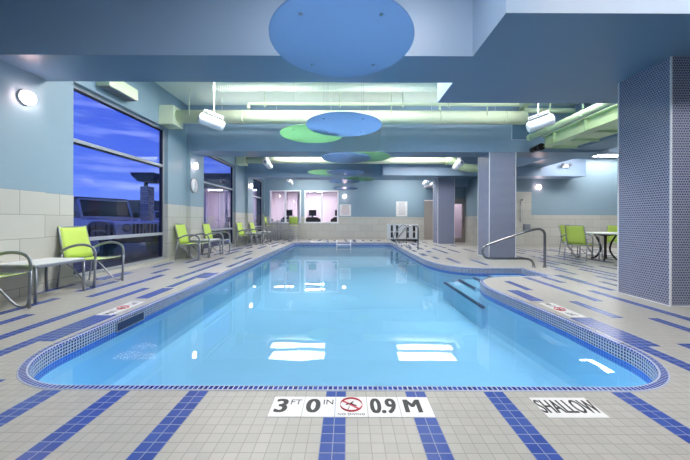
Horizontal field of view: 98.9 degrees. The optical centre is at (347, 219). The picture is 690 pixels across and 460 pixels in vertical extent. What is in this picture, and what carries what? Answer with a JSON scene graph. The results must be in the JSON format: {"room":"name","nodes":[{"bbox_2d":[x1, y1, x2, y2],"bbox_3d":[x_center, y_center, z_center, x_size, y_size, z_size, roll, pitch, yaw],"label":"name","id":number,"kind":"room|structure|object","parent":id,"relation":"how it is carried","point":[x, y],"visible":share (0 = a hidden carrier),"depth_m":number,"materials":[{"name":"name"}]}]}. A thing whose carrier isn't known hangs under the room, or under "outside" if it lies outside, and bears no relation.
{"room":"indoor swimming pool","nodes":[
{"label":"indoor swimming pool","id":0,"kind":"room"},
{"bbox_2d":[0,59,264,301],"bbox_3d":[-4.561,-1.116,6.600,0.318,4.300,19.208,0,0,0],"label":"wall","id":1,"kind":"structure","parent":0,"point":[37,197],"depth_m":4.54,"materials":[{"name":"blue paint"}]},
{"bbox_2d":[17,90,36,105],"bbox_3d":[-4.357,-1.665,4.020,0.095,0.200,0.200,0,0,0],"label":"wall sconce","id":2,"kind":"object","parent":1,"relation":"attached to","point":[25,97],"visible":1,"depth_m":3.98,"materials":[{"name":"white glass"}]},
{"bbox_2d":[96,81,137,100],"bbox_3d":[-4.389,-2.515,5.640,0.240,0.240,0.720,0,0,0],"label":"box","id":3,"kind":"object","parent":1,"relation":"attached to","point":[122,90],"visible":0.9,"depth_m":5.61,"materials":[{"name":"green paint"}]},
{"bbox_2d":[48,253,186,288],"bbox_3d":[-4.518,0.984,6.275,0.012,0.100,3.950,0,0,0],"label":"baseboard","id":4,"kind":"structure","parent":1,"relation":"attached to","point":[51,284],"depth_m":4.73,"materials":[{"name":"beige tile"}]},
{"bbox_2d":[73,84,163,276],"bbox_3d":[-4.653,-0.661,6.125,0.110,3.250,2.550,0,0,0],"label":"window","id":5,"kind":"structure","parent":1,"relation":"in","point":[160,165],"depth_m":6.36,"materials":[{"name":"grey metal"}]},
{"bbox_2d":[190,178,198,192],"bbox_3d":[-4.384,-0.985,8.420,0.045,0.430,0.430,0,0,0],"label":"wall clock","id":6,"kind":"object","parent":1,"relation":"attached to","point":[194,185],"visible":1,"depth_m":8.40,"materials":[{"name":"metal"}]},
{"bbox_2d":[192,162,197,169],"bbox_3d":[-4.357,-1.545,8.440,0.095,0.200,0.200,0,0,0],"label":"wall sconce","id":7,"kind":"object","parent":1,"relation":"attached to","point":[194,165],"visible":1,"depth_m":8.38,"materials":[{"name":"white glass"}]},
{"bbox_2d":[204,157,259,249],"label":"window","id":8,"kind":"structure","parent":1,"relation":"in","point":[230,189],"depth_m":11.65,"materials":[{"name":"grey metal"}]},
{"bbox_2d":[253,180,261,239],"bbox_3d":[-4.653,-0.561,14.800,0.110,3.050,2.000,0,0,0],"label":"window","id":9,"kind":"structure","parent":1,"relation":"in","point":[260,181],"depth_m":15.71,"materials":[{"name":"grey metal"}]},
{"bbox_2d":[204,188,336,228],"bbox_3d":[-4.398,-0.465,18.375,11.800,3.100,4.450,0,0,0],"label":"fitness room","id":10,"kind":"structure","parent":0,"point":[214,200],"depth_m":20.50,"materials":[{"name":"white paint"}]},
{"bbox_2d":[281,210,291,221],"bbox_3d":[-3.481,0.198,18.150,0.938,1.600,1.800,0,0,0],"label":"treadmill","id":11,"kind":"object","parent":10,"relation":"in","point":[288,212],"visible":0.38,"depth_m":17.27,"materials":[{"name":"black plastic"}]},
{"bbox_2d":[306,210,320,221],"bbox_3d":[-2.081,0.203,18.150,0.938,1.600,1.800,0,0,0],"label":"treadmill","id":12,"kind":"object","parent":10,"relation":"in","point":[312,213],"visible":0.65,"depth_m":17.25,"materials":[{"name":"black plastic"}]},
{"bbox_2d":[331,210,336,221],"bbox_3d":[-0.551,0.208,18.150,0.938,1.600,1.800,0,0,0],"label":"treadmill","id":13,"kind":"object","parent":10,"relation":"in","point":[334,219],"visible":0.3,"depth_m":17.25,"materials":[{"name":"black plastic"}]},
{"bbox_2d":[39,253,646,386],"bbox_3d":[0.670,1.472,7.805,6.286,0.480,11.866,0,0,0],"label":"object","id":14,"kind":"object","parent":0,"point":[291,319],"visible":0.53,"depth_m":4.00,"materials":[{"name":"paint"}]},
{"bbox_2d":[278,245,403,253],"bbox_3d":[0.671,1.182,7.805,6.286,0.001,11.866,0,0,0],"label":"pool water","id":15,"kind":"object","parent":14,"relation":"in","point":[297,249],"visible":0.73,"depth_m":11.77,"materials":[{"name":"blue liquid"}]},
{"bbox_2d":[29,243,656,383],"bbox_3d":[0.671,1.148,7.805,6.286,0.168,11.866,0,0,0],"label":"wall band","id":16,"kind":"object","parent":14,"relation":"attached to","point":[70,350],"visible":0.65,"depth_m":3.24,"materials":[{"name":"tile"}]},
{"bbox_2d":[116,311,144,332],"bbox_3d":[-2.411,1.124,3.280,0.010,0.098,0.420,0,0,0],"label":"skimmer","id":17,"kind":"object","parent":16,"relation":"attached to","point":[134,319],"visible":1,"depth_m":3.27,"materials":[{"name":"blue plastic"}]},
{"bbox_2d":[443,275,521,328],"bbox_3d":[2.944,1.459,5.555,1.702,0.503,1.870,0,0,0],"label":"steps","id":18,"kind":"structure","parent":14,"relation":"on","point":[464,294],"depth_m":5.54,"materials":[{"name":"paint"}]},
{"bbox_2d":[0,239,689,459],"bbox_3d":[2.996,1.060,6.800,16.000,0.001,19.600,0,0,0],"label":"floor","id":19,"kind":"structure","parent":0,"point":[36,424],"depth_m":1.63,"materials":[{"name":"tile"}]},
{"bbox_2d":[0,251,32,308],"bbox_3d":[-4.047,0.568,3.200,0.684,0.938,0.548,0,0,0],"label":"patio chair","id":20,"kind":"object","parent":19,"relation":"on","point":[2,275],"visible":1,"depth_m":3.45,"materials":[{"name":"grey metal"}]},
{"bbox_2d":[0,258,84,303],"bbox_3d":[-4.123,0.793,3.970,0.584,0.486,0.700,0,0,0],"label":"side table","id":21,"kind":"object","parent":19,"relation":"on","point":[42,262],"visible":1,"depth_m":3.83,"materials":[{"name":"white metal"}]},
{"bbox_2d":[56,226,124,287],"bbox_3d":[-4.167,0.568,4.790,0.684,0.938,0.548,0,0,3],"label":"patio chair","id":22,"kind":"object","parent":19,"relation":"on","point":[75,242],"visible":0.89,"depth_m":4.78,"materials":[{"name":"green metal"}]},
{"bbox_2d":[97,310,122,314],"bbox_3d":[-2.674,1.039,3.310,0.177,0.003,0.177,0,0,0],"label":"depth marker","id":23,"kind":"object","parent":19,"relation":"on","point":[108,312],"visible":1,"depth_m":3.31,"materials":[{"name":"white tile"}]},
{"bbox_2d":[110,305,132,309],"bbox_3d":[-2.674,1.038,3.490,0.177,0.019,0.177,0,0,0],"label":"sign","id":24,"kind":"object","parent":19,"relation":"on","point":[125,307],"visible":0.99,"depth_m":3.48,"materials":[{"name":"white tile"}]},
{"bbox_2d":[121,301,142,305],"bbox_3d":[-2.674,1.039,3.670,0.177,0.003,0.177,0,0,0],"label":"depth marker","id":25,"kind":"object","parent":19,"relation":"on","point":[132,303],"visible":1,"depth_m":3.67,"materials":[{"name":"white tile"}]},
{"bbox_2d":[175,224,209,260],"bbox_3d":[-4.107,0.568,7.780,0.684,0.938,0.548,0,0,0],"label":"patio chair","id":26,"kind":"object","parent":19,"relation":"on","point":[181,231],"visible":0.99,"depth_m":7.74,"materials":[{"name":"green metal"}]},
{"bbox_2d":[189,238,220,257],"bbox_3d":[-4.083,0.793,8.460,0.584,0.486,0.700,0,0,0],"label":"side table","id":27,"kind":"object","parent":19,"relation":"on","point":[201,239],"visible":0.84,"depth_m":8.32,"materials":[{"name":"grey metal"}]},
{"bbox_2d":[202,223,230,253],"bbox_3d":[-4.087,0.568,9.150,0.684,0.938,0.548,0,0,0],"label":"patio chair","id":28,"kind":"object","parent":19,"relation":"on","point":[206,226],"visible":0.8,"depth_m":9.14,"materials":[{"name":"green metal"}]},
{"bbox_2d":[236,222,256,245],"bbox_3d":[-4.087,0.568,11.900,0.684,0.938,0.548,0,0,6],"label":"patio chair","id":29,"kind":"object","parent":19,"relation":"on","point":[240,229],"visible":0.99,"depth_m":11.89,"materials":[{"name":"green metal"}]},
{"bbox_2d":[244,232,260,243],"bbox_3d":[-4.103,0.793,12.620,0.584,0.486,0.700,0,0,0],"label":"side table","id":30,"kind":"object","parent":19,"relation":"on","point":[248,233],"visible":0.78,"depth_m":12.89,"materials":[{"name":"grey metal"}]},
{"bbox_2d":[249,222,267,243],"bbox_3d":[-4.027,0.568,13.251,0.684,0.938,0.548,0,0,6],"label":"patio chair","id":31,"kind":"object","parent":19,"relation":"on","point":[251,224],"visible":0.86,"depth_m":13.30,"materials":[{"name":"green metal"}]},
{"bbox_2d":[255,231,270,241],"bbox_3d":[-4.003,0.793,13.950,0.584,0.486,0.700,0,0,0],"label":"side table","id":32,"kind":"object","parent":19,"relation":"on","point":[259,231],"visible":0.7,"depth_m":14.11,"materials":[{"name":"grey metal"}]},
{"bbox_2d":[264,216,275,240],"bbox_3d":[-3.996,0.427,15.100,0.536,1.220,0.506,0,0,0],"label":"bar chair","id":33,"kind":"object","parent":19,"relation":"on","point":[265,218],"visible":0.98,"depth_m":14.89,"materials":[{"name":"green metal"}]},
{"bbox_2d":[277,220,293,240],"bbox_3d":[-3.202,0.513,15.200,0.840,1.058,0.840,0,0,0],"label":"bar table","id":34,"kind":"object","parent":19,"relation":"on","point":[281,230],"visible":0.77,"depth_m":14.90,"materials":[{"name":"grey metal"}]},
{"bbox_2d":[267,397,304,416],"bbox_3d":[-0.342,1.047,1.659,0.177,0.003,0.177,0,0,0],"label":"depth marker","id":35,"kind":"object","parent":19,"relation":"on","point":[281,406],"visible":1,"depth_m":1.65,"materials":[{"name":"white tile"}]},
{"bbox_2d":[288,216,298,240],"bbox_3d":[-2.679,0.432,14.535,0.506,1.220,0.536,0,0,-10],"label":"bar chair","id":36,"kind":"object","parent":19,"relation":"on","point":[292,219],"visible":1,"depth_m":14.32,"materials":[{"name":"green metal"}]},
{"bbox_2d":[301,397,335,416],"bbox_3d":[-0.162,1.048,1.659,0.177,0.003,0.177,0,0,0],"label":"depth marker","id":37,"kind":"object","parent":19,"relation":"on","point":[313,406],"visible":1,"depth_m":1.65,"materials":[{"name":"white tile"}]},
{"bbox_2d":[16,242,670,391],"bbox_3d":[0.671,1.056,7.805,6.410,0.016,11.990,0,0,0],"label":"pool coping","id":38,"kind":"object","parent":19,"relation":"on","point":[23,376],"visible":1,"depth_m":1.86,"materials":[{"name":"tile"}]},
{"bbox_2d":[335,397,367,416],"bbox_3d":[0.018,1.048,1.659,0.177,0.019,0.177,0,0,0],"label":"sign","id":39,"kind":"object","parent":19,"relation":"on","point":[345,406],"visible":1,"depth_m":1.65,"materials":[{"name":"white tile"}]},
{"bbox_2d":[367,397,401,416],"bbox_3d":[0.198,1.049,1.659,0.177,0.003,0.177,0,0,0],"label":"depth marker","id":40,"kind":"object","parent":19,"relation":"on","point":[377,406],"visible":1,"depth_m":1.65,"materials":[{"name":"white tile"}]},
{"bbox_2d":[393,224,406,246],"bbox_3d":[2.059,0.618,11.600,0.578,0.884,0.100,0,0,0],"label":"pool handrail","id":41,"kind":"object","parent":19,"relation":"on","point":[403,224],"visible":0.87,"depth_m":11.58,"materials":[{"name":"silver metal"}]},
{"bbox_2d":[387,224,417,241],"bbox_3d":[2.628,0.629,14.300,1.500,0.860,0.600,0,0,0],"label":"towel rack","id":42,"kind":"object","parent":19,"relation":"on","point":[411,236],"visible":0.77,"depth_m":14.27,"materials":[{"name":"white plastic"}]},
{"bbox_2d":[395,225,418,249],"bbox_3d":[2.126,0.614,10.600,0.884,0.893,0.100,0,0,0],"label":"pool handrail","id":43,"kind":"object","parent":19,"relation":"on","point":[409,225],"visible":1,"depth_m":10.58,"materials":[{"name":"silver metal"}]},
{"bbox_2d":[397,397,434,416],"bbox_3d":[0.378,1.050,1.659,0.177,0.003,0.177,0,0,0],"label":"depth marker","id":44,"kind":"object","parent":19,"relation":"on","point":[409,406],"visible":1,"depth_m":1.65,"materials":[{"name":"white tile"}]},
{"bbox_2d":[433,178,454,243],"bbox_3d":[4.326,-0.395,13.360,0.746,2.920,0.736,0,0,0],"label":"column","id":45,"kind":"structure","parent":19,"relation":"on","point":[443,188],"depth_m":13.00,"materials":[{"name":"tile"}]},
{"bbox_2d":[478,152,515,256],"bbox_3d":[4.332,-0.420,8.625,0.756,2.970,0.726,0,0,0],"label":"column","id":46,"kind":"structure","parent":19,"relation":"on","point":[496,170],"depth_m":8.27,"materials":[{"name":"tile"}]},
{"bbox_2d":[481,228,546,267],"bbox_3d":[3.739,0.621,6.640,1.478,0.888,0.100,0,0,0],"label":"pool handrail","id":47,"kind":"object","parent":19,"relation":"on","point":[533,229],"visible":1,"depth_m":6.62,"materials":[{"name":"silver metal"}]},
{"bbox_2d":[540,303,560,306],"bbox_3d":[2.516,1.057,3.670,0.177,0.003,0.177,0,0,0],"label":"depth marker","id":48,"kind":"object","parent":19,"relation":"on","point":[544,304],"visible":1,"depth_m":3.65,"materials":[{"name":"white tile"}]},
{"bbox_2d":[549,307,573,311],"bbox_3d":[2.516,1.056,3.490,0.177,0.019,0.177,0,0,0],"label":"depth marker","id":49,"kind":"object","parent":19,"relation":"on","point":[559,309],"visible":1,"depth_m":3.48,"materials":[{"name":"white tile"}]},
{"bbox_2d":[529,398,609,417],"bbox_3d":[1.234,1.053,1.659,0.328,0.003,0.177,0,0,0],"label":"depth marker","id":50,"kind":"object","parent":19,"relation":"on","point":[551,407],"visible":1,"depth_m":1.65,"materials":[{"name":"white tile"}]},
{"bbox_2d":[560,312,585,316],"bbox_3d":[2.516,1.057,3.310,0.177,0.003,0.177,0,0,0],"label":"depth marker","id":51,"kind":"object","parent":19,"relation":"on","point":[570,314],"visible":1,"depth_m":3.30,"materials":[{"name":"white tile"}]},
{"bbox_2d":[559,224,593,256],"bbox_3d":[6.816,0.606,8.854,0.548,0.938,0.684,0,0,-18],"label":"patio chair","id":52,"kind":"object","parent":19,"relation":"on","point":[561,226],"visible":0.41,"depth_m":9.00,"materials":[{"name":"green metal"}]},
{"bbox_2d":[564,225,599,261],"bbox_3d":[6.314,0.605,7.978,0.684,0.938,0.548,0,0,-24],"label":"patio chair","id":53,"kind":"object","parent":19,"relation":"on","point":[575,234],"visible":0.99,"depth_m":7.85,"materials":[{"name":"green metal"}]},
{"bbox_2d":[586,232,616,260],"bbox_3d":[6.978,0.709,8.000,1.200,0.742,1.200,0,0,0],"label":"dining table","id":54,"kind":"object","parent":19,"relation":"on","point":[605,234],"visible":0.83,"depth_m":7.91,"materials":[{"name":"white laminate"}]},
{"bbox_2d":[602,225,616,256],"bbox_3d":[7.721,0.610,8.503,0.684,0.938,0.548,0,0,-42],"label":"patio chair","id":55,"kind":"object","parent":19,"relation":"on","point":[610,228],"visible":0.24,"depth_m":8.75,"materials":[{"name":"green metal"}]},
{"bbox_2d":[617,56,689,306],"bbox_3d":[4.337,-0.470,3.970,0.766,3.070,0.716,0,0,0],"label":"column","id":56,"kind":"structure","parent":19,"relation":"on","point":[653,186],"depth_m":3.79,"materials":[{"name":"tile"}]},
{"bbox_2d":[155,82,617,152],"bbox_3d":[3.250,-2.879,6.550,15.920,0.780,19.500,0,0,0],"label":"ceiling","id":57,"kind":"structure","parent":0,"point":[201,93],"depth_m":7.64,"materials":[{"name":"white paint"}]},
{"bbox_2d":[198,82,224,130],"bbox_3d":[-2.860,-2.525,6.203,0.524,1.250,0.230,0,0,-26],"label":"floodlight","id":58,"kind":"object","parent":57,"relation":"hanging from","point":[204,119],"visible":0.93,"depth_m":6.15,"materials":[{"name":"white plastic"}]},
{"bbox_2d":[198,113,224,130],"bbox_3d":[-2.866,-2.061,6.206,0.509,0.322,0.230,0,0,-27],"label":"lamp","id":59,"kind":"object","parent":58,"relation":"attached to","point":[204,119],"depth_m":6.13,"materials":[{"name":"white plastic"}]},
{"bbox_2d":[262,157,272,168],"bbox_3d":[-2.943,-2.284,10.811,0.229,0.793,0.525,0,0,7],"label":"floodlight","id":60,"kind":"object","parent":57,"relation":"hanging from","point":[266,163],"visible":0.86,"depth_m":10.66,"materials":[{"name":"white plastic"}]},
{"bbox_2d":[280,101,341,142],"bbox_3d":[-0.712,-2.439,5.840,1.240,1.526,1.240,0,0,0],"label":"disc","id":61,"kind":"object","parent":57,"relation":"hanging from","point":[300,132],"visible":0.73,"depth_m":5.88,"materials":[{"name":"green plastic"}]},
{"bbox_2d":[308,169,332,174],"bbox_3d":[-0.792,-2.175,10.450,1.240,0.996,1.240,0,0,0],"label":"disc","id":62,"kind":"object","parent":57,"relation":"hanging from","point":[316,171],"visible":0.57,"depth_m":10.25,"materials":[{"name":"green plastic"}]},
{"bbox_2d":[213,82,437,92],"bbox_3d":[-0.504,-3.032,6.760,5.170,0.220,0.060,0,0,0],"label":"trim","id":63,"kind":"structure","parent":57,"relation":"attached to","point":[219,86],"depth_m":6.75,"materials":[{"name":"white paint"}]},
{"bbox_2d":[269,0,414,76],"bbox_3d":[-0.052,-2.392,2.650,1.274,1.616,1.274,0,0,0],"label":"disc","id":64,"kind":"object","parent":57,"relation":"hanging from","point":[334,38],"visible":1,"depth_m":2.53,"materials":[{"name":"blue plastic"}]},
{"bbox_2d":[306,82,381,136],"bbox_3d":[-0.067,-2.392,5.000,1.274,1.616,1.274,0,0,0],"label":"disc","id":65,"kind":"object","parent":57,"relation":"hanging from","point":[340,124],"visible":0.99,"depth_m":4.91,"materials":[{"name":"blue plastic"}]},
{"bbox_2d":[159,88,528,128],"bbox_3d":[-0.086,-2.713,7.240,8.850,0.865,0.420,0,0,0],"label":"duct","id":66,"kind":"object","parent":57,"relation":"hanging from","point":[170,116],"visible":0.77,"depth_m":7.11,"materials":[{"name":"green metal"}]},
{"bbox_2d":[247,91,519,109],"bbox_3d":[0.839,-2.897,7.096,6.543,0.480,0.117,0,0,0],"label":"pipe","id":67,"kind":"object","parent":66,"relation":"attached to","point":[264,103],"visible":0.94,"depth_m":7.07,"materials":[{"name":"metal"}]},
{"bbox_2d":[329,179,359,182],"bbox_3d":[-0.143,-2.127,12.200,1.274,1.086,1.274,0,0,0],"label":"disc","id":68,"kind":"object","parent":57,"relation":"hanging from","point":[334,180],"visible":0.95,"depth_m":12.18,"materials":[{"name":"blue plastic"}]},
{"bbox_2d":[0,0,689,102],"bbox_3d":[3.249,-2.624,3.970,15.720,1.230,2.200,0,0,0],"label":"ceiling beam","id":69,"kind":"structure","parent":57,"relation":"attached to","point":[476,51],"depth_m":3.63,"materials":[{"name":"blue paint"}]},
{"bbox_2d":[541,103,617,147],"bbox_3d":[5.307,-2.096,6.500,0.240,0.300,2.900,0,0,0],"label":"steel beam","id":70,"kind":"structure","parent":69,"relation":"attached to","point":[607,117],"depth_m":6.56,"materials":[{"name":"green metal"}]},
{"bbox_2d":[530,143,544,152],"bbox_3d":[5.147,-1.952,8.030,0.190,0.190,0.400,0,0,0],"label":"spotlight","id":71,"kind":"object","parent":70,"relation":"attached to","point":[538,147],"visible":1,"depth_m":7.92,"materials":[{"name":"black plastic"}]},
{"bbox_2d":[550,123,617,147],"bbox_3d":[5.867,-2.014,6.650,0.840,0.070,3.100,0,0,0],"label":"panel","id":72,"kind":"object","parent":70,"relation":"attached to","point":[597,135],"visible":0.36,"depth_m":7.26,"materials":[{"name":"green metal"}]},
{"bbox_2d":[326,163,363,174],"bbox_3d":[-0.093,-2.127,9.900,1.274,1.086,1.274,0,0,0],"label":"disc","id":73,"kind":"object","parent":57,"relation":"hanging from","point":[334,171],"visible":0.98,"depth_m":9.80,"materials":[{"name":"blue plastic"}]},
{"bbox_2d":[333,187,357,189],"bbox_3d":[-0.133,-2.042,14.900,1.274,0.916,1.274,0,0,0],"label":"disc","id":74,"kind":"object","parent":57,"relation":"hanging from","point":[338,188],"visible":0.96,"depth_m":14.89,"materials":[{"name":"blue plastic"}]},
{"bbox_2d":[322,146,370,162],"bbox_3d":[-0.042,-2.392,7.620,1.274,1.616,1.274,0,0,0],"label":"disc","id":75,"kind":"object","parent":57,"relation":"hanging from","point":[339,157],"visible":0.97,"depth_m":7.51,"materials":[{"name":"blue plastic"}]},
{"bbox_2d":[236,157,477,171],"bbox_3d":[0.444,-2.287,12.000,9.852,0.664,0.400,0,0,0],"label":"duct","id":76,"kind":"object","parent":57,"relation":"hanging from","point":[241,161],"visible":0.68,"depth_m":11.89,"materials":[{"name":"metal"}]},
{"bbox_2d":[345,177,373,180],"bbox_3d":[0.468,-2.170,12.200,1.240,0.996,1.240,0,0,0],"label":"disc","id":77,"kind":"object","parent":57,"relation":"hanging from","point":[354,178],"visible":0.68,"depth_m":11.94,"materials":[{"name":"green plastic"}]},
{"bbox_2d":[246,157,477,179],"bbox_3d":[0.549,-2.558,13.020,10.320,1.380,1.440,0,0,0],"label":"ceiling beam","id":78,"kind":"structure","parent":57,"relation":"attached to","point":[255,171],"depth_m":13.00,"materials":[{"name":"blue paint"}]},
{"bbox_2d":[354,151,389,161],"bbox_3d":[0.508,-2.435,7.900,1.240,1.526,1.240,0,0,0],"label":"disc","id":79,"kind":"object","parent":57,"relation":"hanging from","point":[375,156],"visible":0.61,"depth_m":7.67,"materials":[{"name":"green plastic"}]},
{"bbox_2d":[187,105,608,157],"bbox_3d":[1.349,-2.580,8.625,11.920,1.330,0.730,0,0,0],"label":"ceiling beam","id":80,"kind":"structure","parent":57,"relation":"attached to","point":[236,140],"depth_m":8.26,"materials":[{"name":"blue paint"}]},
{"bbox_2d":[511,121,529,139],"bbox_3d":[4.829,-2.493,8.248,0.520,0.520,0.022,0,0,0],"label":"access panel","id":81,"kind":"object","parent":80,"relation":"attached to","point":[518,132],"visible":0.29,"depth_m":8.24,"materials":[{"name":"blue paint"}]},
{"bbox_2d":[422,180,428,185],"bbox_3d":[3.958,-2.125,15.011,0.229,0.723,0.525,0,0,-7],"label":"floodlight","id":82,"kind":"object","parent":57,"relation":"hanging from","point":[425,182],"visible":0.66,"depth_m":14.88,"materials":[{"name":"white plastic"}]},
{"bbox_2d":[453,157,463,169],"bbox_3d":[4.039,-2.259,10.811,0.229,0.793,0.525,0,0,-7],"label":"floodlight","id":83,"kind":"object","parent":57,"relation":"hanging from","point":[459,163],"visible":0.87,"depth_m":10.68,"materials":[{"name":"white plastic"}]},
{"bbox_2d":[455,180,468,187],"bbox_3d":[5.207,-2.032,14.020,1.000,1.000,0.560,0,0,0],"label":"ceiling beam","id":84,"kind":"structure","parent":57,"relation":"attached to","point":[458,183],"depth_m":13.74,"materials":[{"name":"blue paint"}]},
{"bbox_2d":[526,103,555,131],"bbox_3d":[4.047,-2.531,6.203,0.524,1.310,0.230,0,0,26],"label":"floodlight","id":85,"kind":"object","parent":57,"relation":"hanging from","point":[548,120],"visible":0.91,"depth_m":6.14,"materials":[{"name":"white plastic"}]},
{"bbox_2d":[526,114,554,131],"bbox_3d":[4.050,-2.037,6.206,0.509,0.322,0.230,0,0,27],"label":"lamp","id":86,"kind":"object","parent":85,"relation":"attached to","point":[548,120],"depth_m":6.14,"materials":[{"name":"white plastic"}]},
{"bbox_2d":[519,103,575,112],"bbox_3d":[4.981,-2.773,6.356,1.459,0.143,2.313,0,0,0],"label":"pipe","id":87,"kind":"object","parent":57,"relation":"hanging from","point":[523,107],"visible":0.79,"depth_m":7.40,"materials":[{"name":"green metal"}]},
{"bbox_2d":[516,103,617,166],"bbox_3d":[6.759,-2.591,8.315,0.900,1.270,6.490,0,0,0],"label":"ceiling beam","id":88,"kind":"structure","parent":57,"relation":"attached to","point":[609,142],"depth_m":8.08,"materials":[{"name":"blue paint"}]},
{"bbox_2d":[526,103,613,140],"bbox_3d":[4.859,-2.635,6.510,0.170,1.035,2.820,0,0,0],"label":"pipe","id":89,"kind":"object","parent":57,"relation":"hanging from","point":[582,113],"visible":0.79,"depth_m":6.40,"materials":[{"name":"metal"}]},
{"bbox_2d":[593,153,617,156],"bbox_3d":[9.859,-2.436,11.050,1.760,0.060,0.460,0,0,0],"label":"ceiling light","id":90,"kind":"object","parent":57,"relation":"attached to","point":[604,154],"visible":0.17,"depth_m":11.07,"materials":[{"name":"white plastic"}]},
{"bbox_2d":[597,155,617,156],"bbox_3d":[9.859,-2.425,11.050,1.700,0.010,0.400,0,0,0],"label":"diffuser","id":91,"kind":"object","parent":90,"relation":"attached to","point":[597,155],"depth_m":11.16,"materials":[{"name":"white plastic"}]},
{"bbox_2d":[265,157,617,247],"bbox_3d":[3.244,-1.089,6.575,15.936,4.300,19.166,0,0,0],"label":"wall","id":92,"kind":"structure","parent":0,"point":[373,204],"depth_m":13.22,"materials":[{"name":"blue paint"}]},
{"bbox_2d":[269,190,300,222],"bbox_3d":[-3.402,-0.722,16.040,1.710,1.780,0.120,0,0,0],"label":"window","id":93,"kind":"structure","parent":92,"relation":"in","point":[285,191],"depth_m":15.98,"materials":[{"name":"white metal"}]},
{"bbox_2d":[304,190,338,222],"bbox_3d":[-1.448,-0.715,16.040,1.860,1.780,0.120,0,0,0],"label":"window","id":94,"kind":"structure","parent":92,"relation":"in","point":[305,191],"depth_m":15.98,"materials":[{"name":"white metal"}]},
{"bbox_2d":[339,204,350,215],"bbox_3d":[-0.148,-0.530,15.993,0.640,0.640,0.014,0,0,0],"label":"notice sign","id":95,"kind":"object","parent":92,"relation":"attached to","point":[344,209],"visible":1,"depth_m":15.99,"materials":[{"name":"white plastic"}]},
{"bbox_2d":[396,201,406,216],"bbox_3d":[2.912,-0.600,15.993,0.620,0.820,0.014,0,0,0],"label":"notice sign","id":96,"kind":"object","parent":92,"relation":"attached to","point":[401,206],"visible":1,"depth_m":15.99,"materials":[{"name":"white paper"}]},
{"bbox_2d":[424,201,432,239],"bbox_3d":[4.470,0.016,16.029,0.660,2.100,0.182,0,0,0],"label":"door","id":97,"kind":"structure","parent":92,"relation":"in","point":[428,205],"depth_m":16.04,"materials":[{"name":"beige"}]},
{"bbox_2d":[455,199,464,241],"bbox_3d":[5.310,0.019,14.229,0.660,2.100,0.182,0,0,0],"label":"door","id":98,"kind":"structure","parent":92,"relation":"in","point":[457,201],"depth_m":14.17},
{"bbox_2d":[519,199,522,222],"bbox_3d":[6.722,-0.360,11.475,0.112,0.925,0.147,0,0,0],"label":"shower fixture","id":99,"kind":"object","parent":92,"relation":"attached to","point":[520,199],"visible":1,"depth_m":11.49,"materials":[{"name":"silver metal"}]},
{"bbox_2d":[523,224,529,230],"bbox_3d":[6.979,0.294,11.514,0.260,0.280,0.068,0,0,0],"label":"wall box","id":100,"kind":"object","parent":92,"relation":"attached to","point":[525,226],"visible":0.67,"depth_m":11.48,"materials":[{"name":"grey metal"}]},
{"bbox_2d":[424,182,461,237],"bbox_3d":[5.201,-0.357,16.025,2.200,2.950,3.350,0,0,0],"label":"changing lobby","id":101,"kind":"structure","parent":0,"point":[458,207],"depth_m":16.55,"materials":[{"name":"white paint"}]},
{"bbox_2d":[516,159,585,178],"bbox_3d":[7.232,-1.930,11.205,3.050,0.630,0.710,0,0,0],"label":"ceiling","id":102,"kind":"structure","parent":0,"point":[578,168],"depth_m":10.85,"materials":[{"name":"blue paint"}]},
{"bbox_2d":[561,163,571,167],"bbox_3d":[7.957,-1.997,10.771,0.419,0.149,0.158,0,0,0],"label":"emergency light","id":103,"kind":"object","parent":102,"relation":"attached to","point":[563,165],"visible":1,"depth_m":10.79,"materials":[{"name":"white plastic"}]},
{"label":"outside","id":104,"kind":"structure","parent":0,"visible":0},
{"bbox_2d":[73,241,228,271],"bbox_3d":[-32.364,1.127,20.000,55.280,0.220,80.000,0,0,0],"label":"parking lot","id":105,"kind":"structure","parent":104,"point":[133,251],"depth_m":9.19,"materials":[{"name":"grey asphalt"}]},
{"bbox_2d":[74,196,158,260],"bbox_3d":[-7.623,0.203,9.289,4.320,1.800,1.900,0,0,24],"label":"parked car","id":106,"kind":"object","parent":105,"relation":"on","point":[101,216],"visible":0.48,"depth_m":8.61,"materials":[{"name":"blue metal"}]},
{"bbox_2d":[74,196,158,218],"bbox_3d":[-37.997,-0.883,34.900,32.000,3.800,4.200,0,0,0],"label":"building","id":107,"kind":"structure","parent":105,"relation":"on","point":[134,204],"depth_m":33.00,"materials":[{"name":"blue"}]},
{"bbox_2d":[130,172,158,245],"bbox_3d":[-8.745,-0.461,12.950,0.994,3.120,0.900,0,0,0],"label":"stone pillar","id":108,"kind":"structure","parent":105,"relation":"on","point":[146,192],"depth_m":12.70,"materials":[{"name":"grey"}]},
{"bbox_2d":[154,211,158,219],"bbox_3d":[-14.562,0.179,23.454,1.900,1.800,4.320,0,0,-40],"label":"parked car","id":109,"kind":"object","parent":105,"relation":"on","point":[156,213],"visible":0.03,"depth_m":23.06,"materials":[{"name":"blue metal"}]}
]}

